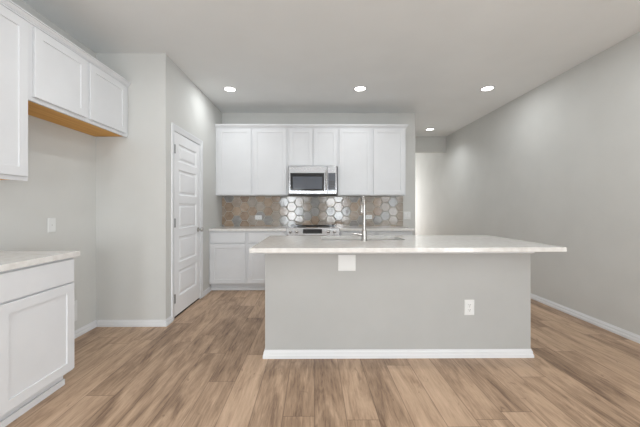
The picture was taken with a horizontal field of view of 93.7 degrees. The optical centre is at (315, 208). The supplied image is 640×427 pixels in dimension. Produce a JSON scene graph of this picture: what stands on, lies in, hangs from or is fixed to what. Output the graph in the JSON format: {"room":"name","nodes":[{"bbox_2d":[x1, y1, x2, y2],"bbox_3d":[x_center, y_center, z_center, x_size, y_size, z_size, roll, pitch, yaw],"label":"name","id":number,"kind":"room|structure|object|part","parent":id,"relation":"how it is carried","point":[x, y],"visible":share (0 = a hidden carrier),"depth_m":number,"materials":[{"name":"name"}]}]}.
{"room":"kitchen","nodes":[
{"label":"kitchen","id":0,"kind":"room"},
{"bbox_2d":[0,0,95,330],"bbox_3d":[-2.284,-0.192,-0.722,0.120,2.800,7.793,0,0,0],"label":"wall","id":1,"kind":"structure","parent":0,"point":[60,185],"depth_m":2.62,"materials":[{"name":"paint"}]},
{"bbox_2d":[0,4,27,180],"bbox_3d":[-2.071,-0.722,1.741,0.343,1.080,0.514,0,0,0],"label":"upper cabinet","id":2,"kind":"object","parent":1,"relation":"attached to","point":[13,28],"visible":1,"depth_m":1.89,"materials":[{"name":"paint"}]},
{"bbox_2d":[48,218,55,232],"bbox_3d":[-2.246,0.141,2.552,0.007,0.122,0.076,0,0,0],"label":"wall plate","id":3,"kind":"object","parent":1,"relation":"attached to","point":[51,221],"visible":1,"depth_m":2.55,"materials":[{"name":"white plastic"}]},
{"bbox_2d":[74,300,76,321],"bbox_3d":[-2.247,0.958,2.747,0.008,0.190,0.160,0,0,0],"label":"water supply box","id":4,"kind":"object","parent":1,"relation":"attached to","point":[75,302],"visible":0.36,"depth_m":2.80,"materials":[{"name":"white plastic"}]},
{"bbox_2d":[28,22,127,137],"bbox_3d":[-2.078,-0.995,2.537,0.343,0.534,1.077,0,0,0],"label":"upper cabinet","id":5,"kind":"object","parent":1,"relation":"attached to","point":[65,89],"visible":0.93,"depth_m":2.38,"materials":[{"name":"paint"}]},
{"bbox_3d":[-1.913,-0.994,2.265,0.018,0.476,0.464,0,0,0],"label":"door","id":6,"kind":"part","parent":5,"relation":"part of","materials":[{"name":"paint"}]},
{"bbox_3d":[-1.935,-0.733,2.538,0.019,0.010,1.077,0,0,0],"label":"rail","id":7,"kind":"part","parent":5,"relation":"part of","materials":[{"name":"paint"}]},
{"bbox_3d":[-1.917,-0.994,2.783,0.018,0.476,0.485,0,0,0],"label":"door","id":8,"kind":"part","parent":5,"relation":"part of","materials":[{"name":"paint"}]},
{"bbox_2d":[74,320,96,338],"bbox_3d":[-2.242,1.175,2.571,0.017,0.066,1.010,0,0,0],"label":"baseboard","id":9,"kind":"structure","parent":1,"relation":"attached to","point":[92,325],"depth_m":2.91,"materials":[{"name":"paint"}]},
{"bbox_3d":[-2.067,-0.723,1.183,0.343,1.078,0.599,0,0,0],"label":"upper cabinet","id":10,"kind":"object","parent":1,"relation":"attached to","visible":0},
{"bbox_2d":[0,0,130,86],"bbox_3d":[-1.903,-1.265,1.981,0.034,0.042,2.192,0,0,0],"label":"crown molding","id":11,"kind":"structure","parent":10,"relation":"on","point":[8,4],"depth_m":2.22,"materials":[{"name":"paint"}]},
{"bbox_2d":[96,53,169,319],"bbox_3d":[-1.900,-0.192,3.128,0.710,2.800,0.100,0,0,0],"label":"wall","id":12,"kind":"structure","parent":0,"point":[133,172],"depth_m":3.08,"materials":[{"name":"paint"}]},
{"bbox_2d":[97,320,165,326],"bbox_3d":[-1.882,1.175,3.070,0.710,0.066,0.017,0,0,0],"label":"baseboard","id":13,"kind":"structure","parent":12,"relation":"attached to","point":[100,323],"depth_m":3.06,"materials":[{"name":"paint"}]},
{"bbox_2d":[170,59,221,315],"bbox_3d":[-1.612,-0.192,4.084,0.120,2.800,1.807,0,0,0],"label":"wall","id":14,"kind":"structure","parent":0,"point":[191,110],"depth_m":4.10,"materials":[{"name":"paint"}]},
{"bbox_2d":[171,123,203,320],"bbox_3d":[-1.572,0.145,3.643,0.183,2.126,0.886,0,0,0],"label":"door","id":15,"kind":"structure","parent":14,"relation":"in","point":[187,228],"depth_m":3.57,"materials":[{"name":"paint"}]},
{"bbox_2d":[166,286,211,326],"bbox_3d":[-1.541,1.175,3.748,0.017,0.066,1.369,0,0,0],"label":"baseboard","id":16,"kind":"structure","parent":14,"relation":"attached to","point":[169,320],"depth_m":3.65,"materials":[{"name":"paint"}]},
{"bbox_2d":[222,113,414,234],"bbox_3d":[-0.010,-0.192,5.060,3.340,2.800,0.120,0,0,0],"label":"wall","id":17,"kind":"structure","parent":0,"point":[227,118],"depth_m":5.01,"materials":[{"name":"paint"}]},
{"bbox_2d":[216,128,289,195],"bbox_3d":[-0.995,-0.733,4.817,1.123,1.058,0.349,0,0,0],"label":"upper cabinet","id":18,"kind":"object","parent":17,"relation":"attached to","point":[249,161],"visible":0.98,"depth_m":4.65,"materials":[{"name":"paint"}]},
{"bbox_3d":[-1.263,-0.724,4.649,0.516,1.016,0.018,0,0,0],"label":"door","id":19,"kind":"part","parent":18,"relation":"part of","materials":[{"name":"paint"}]},
{"bbox_3d":[-0.715,-0.724,4.654,0.508,1.016,0.018,0,0,0],"label":"door","id":20,"kind":"part","parent":18,"relation":"part of","materials":[{"name":"paint"}]},
{"bbox_2d":[215,124,408,128],"bbox_3d":[-0.061,-1.274,4.815,2.991,0.060,0.367,0,0,0],"label":"crown molding","id":21,"kind":"structure","parent":17,"relation":"attached to","point":[291,126],"depth_m":4.64,"materials":[{"name":"paint"}]},
{"bbox_2d":[222,196,402,225],"bbox_3d":[-0.053,0.045,4.992,3.008,0.497,0.013,0,0,0],"label":"tile backsplash","id":22,"kind":"structure","parent":17,"relation":"attached to","point":[236,210],"depth_m":4.99,"materials":[{"name":"tile"}]},
{"bbox_2d":[255,215,261,219],"bbox_3d":[-0.954,0.148,4.974,0.115,0.072,0.008,0,0,0],"label":"wall outlet","id":23,"kind":"object","parent":22,"relation":"attached to","point":[257,217],"visible":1,"depth_m":4.97,"materials":[{"name":"white plastic"}]},
{"bbox_2d":[288,128,337,166],"bbox_3d":[-0.047,-0.957,4.824,0.771,0.610,0.349,0,0,0],"label":"upper cabinet","id":24,"kind":"object","parent":17,"relation":"attached to","point":[306,147],"visible":0.97,"depth_m":4.66,"materials":[{"name":"paint"}]},
{"bbox_3d":[-0.233,-0.948,4.658,0.364,0.568,0.018,0,0,0],"label":"door","id":25,"kind":"part","parent":24,"relation":"part of","materials":[{"name":"paint"}]},
{"bbox_2d":[289,166,336,195],"bbox_3d":[-0.051,-0.427,4.749,0.736,0.446,0.461,0,0,0],"label":"microwave","id":26,"kind":"object","parent":24,"relation":"attached to","point":[303,180],"visible":1,"depth_m":4.57,"materials":[{"name":"silver metal"}]},
{"bbox_3d":[0.152,-0.429,4.544,0.019,0.310,0.047,0,0,0],"label":"handle","id":27,"kind":"part","parent":26,"relation":"part of","materials":[{"name":"silver metal"}]},
{"bbox_3d":[0.245,-0.435,4.587,0.145,0.422,0.034,0,0,0],"label":"control panel","id":28,"kind":"part","parent":26,"relation":"part of","materials":[{"name":"silver metal"}]},
{"bbox_3d":[0.142,-0.948,4.660,0.366,0.568,0.018,0,0,0],"label":"door","id":29,"kind":"part","parent":24,"relation":"part of","materials":[{"name":"paint"}]},
{"bbox_2d":[336,129,405,195],"bbox_3d":[0.868,-0.733,4.832,1.058,1.058,0.349,0,0,0],"label":"upper cabinet","id":30,"kind":"object","parent":17,"relation":"attached to","point":[371,162],"visible":0.98,"depth_m":4.66,"materials":[{"name":"paint"}]},
{"bbox_3d":[0.607,-0.724,4.664,0.492,1.016,0.018,0,0,0],"label":"door","id":31,"kind":"part","parent":30,"relation":"part of","materials":[{"name":"paint"}]},
{"bbox_3d":[1.133,-0.724,4.668,0.476,1.016,0.018,0,0,0],"label":"door","id":32,"kind":"part","parent":30,"relation":"part of","materials":[{"name":"paint"}]},
{"bbox_2d":[403,212,410,218],"bbox_3d":[1.521,0.118,5.007,0.117,0.122,0.009,0,0,0],"label":"light switch","id":33,"kind":"object","parent":17,"relation":"attached to","point":[406,215],"visible":1,"depth_m":5.01,"materials":[{"name":"white plastic"}]},
{"bbox_2d":[6,290,639,426],"bbox_3d":[0.332,1.268,2.328,5.400,0.120,14.150,0,0,0],"label":"floor","id":34,"kind":"structure","parent":0,"point":[207,367],"depth_m":2.08,"materials":[{"name":"wood"}]},
{"bbox_2d":[0,257,73,426],"bbox_3d":[-1.945,0.769,1.792,0.596,0.878,0.535,0,0,0],"label":"base cabinet","id":35,"kind":"object","parent":34,"relation":"on","point":[37,301],"visible":0.99,"depth_m":1.76,"materials":[{"name":"paint"}]},
{"bbox_3d":[-1.725,1.187,1.792,0.014,0.042,0.531,0,0,0],"label":"shoe molding","id":36,"kind":"part","parent":35,"relation":"part of","materials":[{"name":"paint"}]},
{"bbox_3d":[-1.656,0.419,1.800,0.018,0.155,0.501,0,0,0],"label":"drawer","id":37,"kind":"part","parent":35,"relation":"part of","materials":[{"name":"paint"}]},
{"bbox_2d":[209,231,247,289],"bbox_3d":[-1.282,0.769,4.671,0.547,0.878,0.636,0,0,0],"label":"base cabinet","id":38,"kind":"object","parent":34,"relation":"on","point":[227,249],"visible":0.86,"depth_m":4.36,"materials":[{"name":"paint"}]},
{"bbox_3d":[-1.280,0.426,4.362,0.503,0.152,0.018,0,0,0],"label":"drawer","id":39,"kind":"part","parent":38,"relation":"part of","materials":[{"name":"paint"}]},
{"bbox_3d":[-1.280,0.804,4.362,0.503,0.572,0.018,0,0,0],"label":"door","id":40,"kind":"part","parent":38,"relation":"part of","materials":[{"name":"paint"}]},
{"bbox_3d":[-1.280,1.187,4.435,0.547,0.042,0.014,0,0,0],"label":"shoe molding","id":41,"kind":"part","parent":38,"relation":"part of","materials":[{"name":"paint"}]},
{"bbox_2d":[209,226,288,230],"bbox_3d":[-0.995,0.312,4.668,1.121,0.036,0.647,0,0,0],"label":"countertop","id":42,"kind":"structure","parent":38,"relation":"on","point":[222,228],"depth_m":4.41,"materials":[{"name":"stone"}]},
{"bbox_2d":[247,231,285,289],"bbox_3d":[-0.722,0.769,4.676,0.570,0.878,0.636,0,0,0],"label":"base cabinet","id":43,"kind":"object","parent":34,"relation":"on","point":[255,261],"visible":0.44,"depth_m":4.36,"materials":[{"name":"paint"}]},
{"bbox_3d":[-0.720,1.187,4.439,0.570,0.042,0.014,0,0,0],"label":"shoe molding","id":44,"kind":"part","parent":43,"relation":"part of","materials":[{"name":"paint"}]},
{"bbox_3d":[-0.719,0.804,4.367,0.526,0.572,0.018,0,0,0],"label":"door","id":45,"kind":"part","parent":43,"relation":"part of","materials":[{"name":"paint"}]},
{"bbox_3d":[-0.719,0.426,4.367,0.526,0.152,0.018,0,0,0],"label":"drawer","id":46,"kind":"part","parent":43,"relation":"part of","materials":[{"name":"paint"}]},
{"bbox_2d":[286,225,338,234],"bbox_3d":[-0.046,0.739,4.623,0.768,0.938,0.694,0,0,0],"label":"range","id":47,"kind":"object","parent":34,"relation":"on","point":[293,229],"visible":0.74,"depth_m":4.35,"materials":[{"name":"silver metal"}]},
{"bbox_3d":[-0.049,0.278,4.927,0.728,0.016,0.055,0,0,0],"label":"trim","id":48,"kind":"part","parent":47,"relation":"part of","materials":[{"name":"black glass"}]},
{"bbox_2d":[288,226,337,227],"bbox_3d":[-0.047,0.294,4.667,0.764,0.017,0.575,0,0,0],"label":"cooktop","id":49,"kind":"object","parent":47,"relation":"in","point":[289,226],"depth_m":4.52,"materials":[{"name":"silver"}]},
{"bbox_2d":[339,231,375,234],"bbox_3d":[0.611,0.769,4.686,0.534,0.878,0.636,0,0,0],"label":"base cabinet","id":50,"kind":"object","parent":34,"relation":"on","point":[340,232],"visible":0.06,"depth_m":4.38,"materials":[{"name":"paint"}]},
{"bbox_3d":[0.614,0.426,4.377,0.490,0.152,0.018,0,0,0],"label":"drawer","id":51,"kind":"part","parent":50,"relation":"part of","materials":[{"name":"paint"}]},
{"bbox_2d":[337,226,414,230],"bbox_3d":[0.888,0.312,4.683,1.091,0.036,0.647,0,0,0],"label":"countertop","id":52,"kind":"structure","parent":50,"relation":"on","point":[341,228],"depth_m":4.41,"materials":[{"name":"stone"}]},
{"bbox_2d":[376,231,411,234],"bbox_3d":[1.146,0.769,4.690,0.531,0.878,0.636,0,0,0],"label":"base cabinet","id":53,"kind":"object","parent":34,"relation":"on","point":[377,232],"visible":0.05,"depth_m":4.38,"materials":[{"name":"paint"}]},
{"bbox_3d":[1.148,0.426,4.381,0.487,0.152,0.018,0,0,0],"label":"drawer","id":54,"kind":"part","parent":53,"relation":"part of","materials":[{"name":"paint"}]},
{"bbox_2d":[263,252,533,358],"bbox_3d":[0.667,0.768,2.823,2.197,0.880,0.813,0,0,0],"label":"kitchen island","id":55,"kind":"object","parent":34,"relation":"on","point":[393,305],"visible":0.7,"depth_m":2.43,"materials":[{"name":"paint"}]},
{"bbox_2d":[338,255,355,270],"bbox_3d":[0.250,0.440,2.426,0.142,0.130,0.006,0,0,0],"label":"wall plate","id":56,"kind":"object","parent":55,"relation":"attached to","point":[345,262],"visible":1,"depth_m":2.42,"materials":[{"name":"white plastic"}]},
{"bbox_3d":[0.667,1.175,2.485,2.192,0.066,0.137,0,0,0],"label":"baseboard","id":57,"kind":"part","parent":55,"relation":"part of","materials":[{"name":"paint"}]},
{"bbox_2d":[249,235,566,252],"bbox_3d":[0.699,0.311,2.750,2.387,0.034,1.065,0,0,0],"label":"island countertop","id":58,"kind":"structure","parent":55,"relation":"on","point":[273,243],"depth_m":2.38,"materials":[{"name":"stone"}]},
{"bbox_2d":[322,239,394,239],"bbox_3d":[0.447,0.436,2.984,0.806,0.216,0.406,0,0,0],"label":"sink","id":59,"kind":"object","parent":58,"relation":"in","point":[322,239],"visible":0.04,"depth_m":3.18,"materials":[{"name":"silver metal"}]},
{"bbox_2d":[353,196,366,240],"bbox_3d":[0.400,0.088,2.785,0.127,0.411,0.190,0,0,0],"label":"kitchen faucet","id":60,"kind":"object","parent":58,"relation":"on","point":[363,234],"visible":1,"depth_m":2.71,"materials":[{"name":"silver metal"}]},
{"bbox_3d":[0.436,0.033,2.791,0.029,0.300,0.173,0,0,0],"label":"spout","id":61,"kind":"part","parent":60,"relation":"part of","materials":[{"name":"silver metal"}]},
{"bbox_2d":[464,300,473,314],"bbox_3d":[1.245,0.803,2.433,0.080,0.124,0.008,0,0,0],"label":"wall outlet","id":62,"kind":"object","parent":55,"relation":"attached to","point":[468,304],"visible":1,"depth_m":2.43,"materials":[{"name":"white plastic"}]},
{"bbox_3d":[-1.941,0.769,1.204,0.596,0.878,0.639,0,0,0],"label":"base cabinet","id":63,"kind":"object","parent":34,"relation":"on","visible":0},
{"bbox_2d":[0,251,79,271],"bbox_3d":[-1.937,0.312,1.475,0.607,0.036,1.220,0,0,0],"label":"countertop","id":64,"kind":"structure","parent":63,"relation":"on","point":[9,260],"depth_m":1.84,"materials":[{"name":"stone"}]},
{"bbox_2d":[22,0,639,136],"bbox_3d":[0.332,-1.652,2.328,5.400,0.120,14.150,0,0,0],"label":"ceiling","id":65,"kind":"structure","parent":0,"point":[431,60],"depth_m":2.91,"materials":[{"name":"paint"}]},
{"bbox_2d":[223,86,236,91],"bbox_3d":[-1.144,-1.587,3.991,0.176,0.008,0.176,0,0,0],"label":"recessed light","id":66,"kind":"object","parent":65,"relation":"in","point":[226,88],"visible":1,"depth_m":3.98,"materials":[{"name":"paint"}]},
{"bbox_2d":[353,86,366,90],"bbox_3d":[0.585,-1.587,3.975,0.176,0.008,0.176,0,0,0],"label":"recessed light","id":67,"kind":"object","parent":65,"relation":"in","point":[357,88],"visible":1,"depth_m":3.96,"materials":[{"name":"paint"}]},
{"bbox_2d":[480,85,494,90],"bbox_3d":[2.269,-1.587,3.968,0.176,0.008,0.176,0,0,0],"label":"recessed light","id":68,"kind":"object","parent":65,"relation":"in","point":[486,88],"visible":1,"depth_m":3.96,"materials":[{"name":"paint"}]},
{"bbox_2d":[415,137,445,152],"bbox_3d":[2.262,-1.421,6.703,1.230,0.342,0.130,0,0,0],"label":"wall header","id":69,"kind":"structure","parent":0,"point":[422,144],"depth_m":6.64,"materials":[{"name":"paint"}]},
{"bbox_2d":[415,31,639,335],"bbox_3d":[2.971,-0.192,2.373,0.120,2.800,13.900,0,0,0],"label":"wall","id":70,"kind":"structure","parent":0,"point":[558,163],"depth_m":3.46,"materials":[{"name":"paint"}]},
{"bbox_2d":[531,293,639,343],"bbox_3d":[2.903,1.175,2.373,0.017,0.066,13.900,0,0,0],"label":"baseboard","id":71,"kind":"structure","parent":70,"relation":"attached to","point":[624,333],"depth_m":3.16,"materials":[{"name":"paint"}]}
]}

